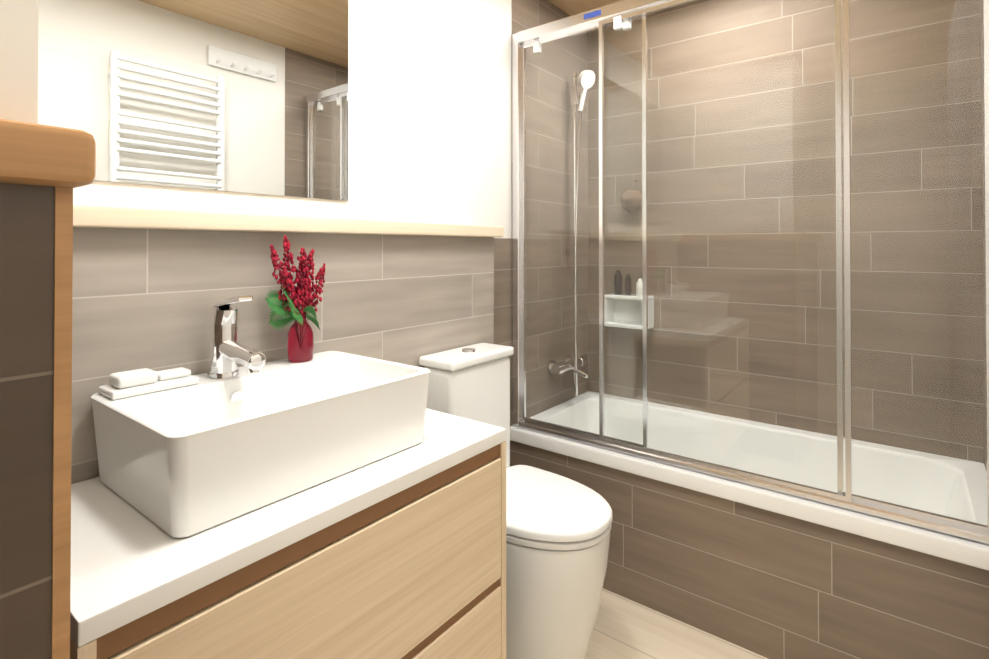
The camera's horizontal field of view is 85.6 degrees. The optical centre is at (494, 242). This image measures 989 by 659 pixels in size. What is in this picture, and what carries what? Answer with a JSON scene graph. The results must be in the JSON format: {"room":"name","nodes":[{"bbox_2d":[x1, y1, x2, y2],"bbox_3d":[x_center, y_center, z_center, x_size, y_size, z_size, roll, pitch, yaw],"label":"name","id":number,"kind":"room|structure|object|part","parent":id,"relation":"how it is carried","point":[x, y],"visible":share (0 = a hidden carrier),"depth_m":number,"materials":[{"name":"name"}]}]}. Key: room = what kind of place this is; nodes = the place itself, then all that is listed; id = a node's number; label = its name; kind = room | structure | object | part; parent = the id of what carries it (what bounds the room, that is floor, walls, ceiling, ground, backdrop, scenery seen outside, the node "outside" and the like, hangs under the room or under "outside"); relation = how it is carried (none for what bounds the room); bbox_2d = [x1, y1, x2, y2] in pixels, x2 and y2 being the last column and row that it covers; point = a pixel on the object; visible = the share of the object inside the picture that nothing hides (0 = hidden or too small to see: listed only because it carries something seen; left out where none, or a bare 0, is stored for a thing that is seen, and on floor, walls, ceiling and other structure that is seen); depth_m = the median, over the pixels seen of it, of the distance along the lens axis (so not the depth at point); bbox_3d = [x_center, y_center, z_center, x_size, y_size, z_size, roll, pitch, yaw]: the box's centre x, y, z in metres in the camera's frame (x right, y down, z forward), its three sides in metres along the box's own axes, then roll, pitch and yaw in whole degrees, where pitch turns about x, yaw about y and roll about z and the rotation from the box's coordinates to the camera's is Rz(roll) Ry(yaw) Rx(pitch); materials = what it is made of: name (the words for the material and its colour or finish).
{"room":"bathroom","nodes":[
{"label":"bathroom","id":0,"kind":"room"},
{"bbox_2d":[0,0,38,123],"bbox_3d":[-0.907,-0.595,0.325,0.786,1.086,0.818,0,-1,38],"label":"wall","id":1,"kind":"structure","parent":0,"point":[18,60],"depth_m":0.40,"materials":[{"name":"white paint"}]},
{"bbox_2d":[0,183,54,658],"bbox_3d":[-0.848,0.605,0.278,0.693,1.294,0.832,0,-1,38],"label":"tiled partition wall","id":2,"kind":"structure","parent":0,"point":[27,218],"depth_m":0.38,"materials":[{"name":"tile"}]},
{"bbox_2d":[0,119,95,187],"bbox_3d":[-0.579,-0.064,0.083,0.078,0.041,0.843,0,-1,38],"label":"cap","id":3,"kind":"object","parent":2,"relation":"on","point":[39,154],"visible":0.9,"depth_m":0.37,"materials":[{"name":"brown wood"}]},
{"bbox_2d":[51,186,72,658],"bbox_3d":[-0.325,0.606,0.395,0.011,1.294,0.010,0,-1,38],"label":"trim","id":4,"kind":"structure","parent":2,"relation":"attached to","point":[62,410],"depth_m":0.40,"materials":[{"name":"brown wood"}]},
{"bbox_2d":[71,227,493,483],"bbox_3d":[-0.481,0.619,1.415,0.115,1.285,1.418,0,-1,38],"label":"wall","id":5,"kind":"structure","parent":0,"point":[144,298],"depth_m":1.22,"materials":[{"name":"tile"}]},
{"bbox_2d":[73,204,503,236],"bbox_3d":[-0.462,-0.043,1.421,0.145,0.040,1.442,0,-1,38],"label":"trim","id":6,"kind":"structure","parent":5,"relation":"on","point":[89,216],"depth_m":1.20,"materials":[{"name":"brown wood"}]},
{"bbox_2d":[73,0,511,238],"bbox_3d":[-0.738,-0.577,1.269,0.100,1.105,2.520,0,-1,38],"label":"wall","id":7,"kind":"structure","parent":0,"point":[429,111],"depth_m":1.81,"materials":[{"name":"white paint"}]},
{"bbox_2d":[38,0,347,200],"bbox_3d":[-0.699,-0.523,1.232,0.005,0.795,0.870,0,-1,38],"label":"mirror","id":8,"kind":"object","parent":7,"relation":"attached to","point":[247,96],"visible":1,"depth_m":1.25,"materials":[{"name":"clear glass"}]},
{"bbox_2d":[494,0,587,466],"bbox_3d":[0.157,0.075,2.424,0.100,2.390,0.950,0,-1,38],"label":"tiled wall","id":9,"kind":"structure","parent":0,"point":[526,14],"depth_m":2.47,"materials":[{"name":"tile"}]},
{"bbox_2d":[547,70,594,395],"bbox_3d":[0.365,-0.052,2.485,0.154,1.535,0.260,0,-1,38],"label":"shower rail","id":10,"kind":"object","parent":9,"relation":"attached to","point":[584,77],"depth_m":2.51,"materials":[{"name":"silver metal"}]},
{"bbox_2d":[548,0,620,15],"bbox_3d":[0.109,-1.182,1.050,1.715,0.100,3.400,0,-1,38],"label":"ceiling","id":11,"kind":"structure","parent":0,"point":[571,7],"depth_m":2.51,"materials":[{"name":"brown wood"}]},
{"bbox_2d":[585,588,767,658],"bbox_3d":[0.109,1.308,1.029,1.715,0.100,3.400,0,-1,38],"label":"floor","id":12,"kind":"structure","parent":0,"point":[624,628],"depth_m":1.71,"materials":[{"name":"beige wood"}]},
{"bbox_2d":[70,408,505,658],"bbox_3d":[-0.398,0.846,1.059,0.444,0.825,0.817,0,-1,38],"label":"bathroom vanity","id":13,"kind":"object","parent":12,"relation":"on","point":[400,555],"visible":0.77,"depth_m":0.88,"materials":[{"name":"brown wood"}]},
{"bbox_2d":[91,351,429,537],"bbox_3d":[-0.436,0.355,1.068,0.364,0.156,0.528,0,-1,38],"label":"sink","id":14,"kind":"object","parent":13,"relation":"in","point":[204,453],"visible":1,"depth_m":0.93,"materials":[{"name":"white ceramic"}]},
{"bbox_2d":[98,367,198,399],"bbox_3d":[-0.648,0.257,1.006,0.076,0.036,0.145,0,-1,38],"label":"soap dish","id":15,"kind":"object","parent":14,"relation":"on","point":[127,384],"visible":0.98,"depth_m":0.98,"materials":[{"name":"white ceramic"}]},
{"bbox_2d":[206,295,265,378],"bbox_3d":[-0.522,0.191,1.081,0.172,0.170,0.062,0,-1,38],"label":"faucet","id":16,"kind":"object","parent":14,"relation":"on","point":[228,351],"visible":1,"depth_m":1.09,"materials":[{"name":"silver metal"}]},
{"bbox_3d":[-0.534,0.120,1.091,0.107,0.029,0.032,0,-1,38],"label":"handle","id":17,"kind":"part","parent":16,"relation":"part of","materials":[{"name":"silver metal"}]},
{"bbox_2d":[265,235,325,361],"bbox_3d":[-0.458,0.130,1.245,0.095,0.295,0.160,0,-1,38],"label":"vase","id":18,"kind":"object","parent":14,"relation":"on","point":[300,344],"visible":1,"depth_m":1.24,"materials":[{"name":"red glass"}]},
{"bbox_3d":[-0.230,0.931,0.929,0.020,0.282,0.779,0,-1,38],"label":"drawer","id":19,"kind":"part","parent":13,"relation":"part of","materials":[{"name":"brown wood"}]},
{"bbox_2d":[419,343,611,658],"bbox_3d":[0.079,0.802,1.587,0.551,0.922,0.368,0,-1,38],"label":"toilet","id":20,"kind":"object","parent":12,"relation":"on","point":[558,528],"visible":0.62,"depth_m":1.42,"materials":[{"name":"white ceramic"}]},
{"bbox_3d":[0.130,0.780,1.548,0.419,0.020,0.366,0,-1,38],"label":"seat","id":21,"kind":"part","parent":20,"relation":"part of","materials":[{"name":"white plastic"}]},
{"bbox_3d":[0.131,0.753,1.548,0.421,0.031,0.368,0,-1,38],"label":"lid","id":22,"kind":"part","parent":20,"relation":"part of","materials":[{"name":"white plastic"}]},
{"bbox_2d":[510,391,988,658],"bbox_3d":[0.869,1.014,2.017,1.511,0.506,0.708,0,-1,38],"label":"bathtub","id":23,"kind":"object","parent":12,"relation":"on","point":[768,574],"visible":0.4,"depth_m":1.70,"materials":[{"name":"white plastic"}]},
{"bbox_2d":[512,0,988,544],"bbox_3d":[0.681,-0.060,1.782,1.511,1.634,0.054,0,-1,38],"label":"screen frame","id":24,"kind":"object","parent":23,"relation":"on","point":[622,14],"visible":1,"depth_m":1.72,"materials":[{"name":"clear glass"}]},
{"bbox_3d":[0.330,-0.045,2.066,0.515,1.562,0.006,0,-1,38],"label":"glass","id":25,"kind":"part","parent":24,"relation":"part of","materials":[{"name":"clear glass"}]},
{"bbox_3d":[0.702,-0.048,1.756,0.756,1.562,0.006,0,-1,38],"label":"glass","id":26,"kind":"part","parent":24,"relation":"part of","materials":[{"name":"clear glass"}]},
{"bbox_3d":[1.127,-0.050,1.452,0.310,1.562,0.006,0,-1,38],"label":"glass","id":27,"kind":"part","parent":24,"relation":"part of","materials":[{"name":"clear glass"}]},
{"bbox_2d":[588,0,983,463],"bbox_3d":[1.117,0.074,2.346,1.715,2.390,0.100,0,-1,38],"label":"wall","id":28,"kind":"structure","parent":0,"point":[814,300],"depth_m":2.19,"materials":[{"name":"tile"}]},
{"bbox_2d":[604,270,653,329],"bbox_3d":[0.647,0.271,2.575,0.210,0.272,0.105,0,-1,38],"label":"corner shelf","id":29,"kind":"object","parent":28,"relation":"attached to","point":[637,309],"depth_m":2.59,"materials":[{"name":"white ceramic"}]},
{"bbox_2d":[636,279,642,295],"bbox_3d":[0.693,0.213,2.545,0.033,0.080,0.034,0,-1,38],"label":"bottle","id":30,"kind":"object","parent":29,"relation":"on","point":[640,287],"depth_m":2.53,"materials":[{"name":"white plastic"}]},
{"bbox_2d":[620,179,641,213],"bbox_3d":[0.660,-0.224,2.562,0.106,0.170,0.116,0,-1,38],"label":"loofah","id":31,"kind":"object","parent":28,"relation":"hanging from","point":[628,199],"depth_m":2.53,"materials":[{"name":"brown"}]},
{"bbox_2d":[981,0,986,470],"bbox_3d":[1.478,0.067,1.493,0.100,2.390,0.810,0,-1,38],"label":"tiled wall","id":32,"kind":"structure","parent":0,"point":[983,221],"depth_m":1.82,"materials":[{"name":"tile"}]}
]}

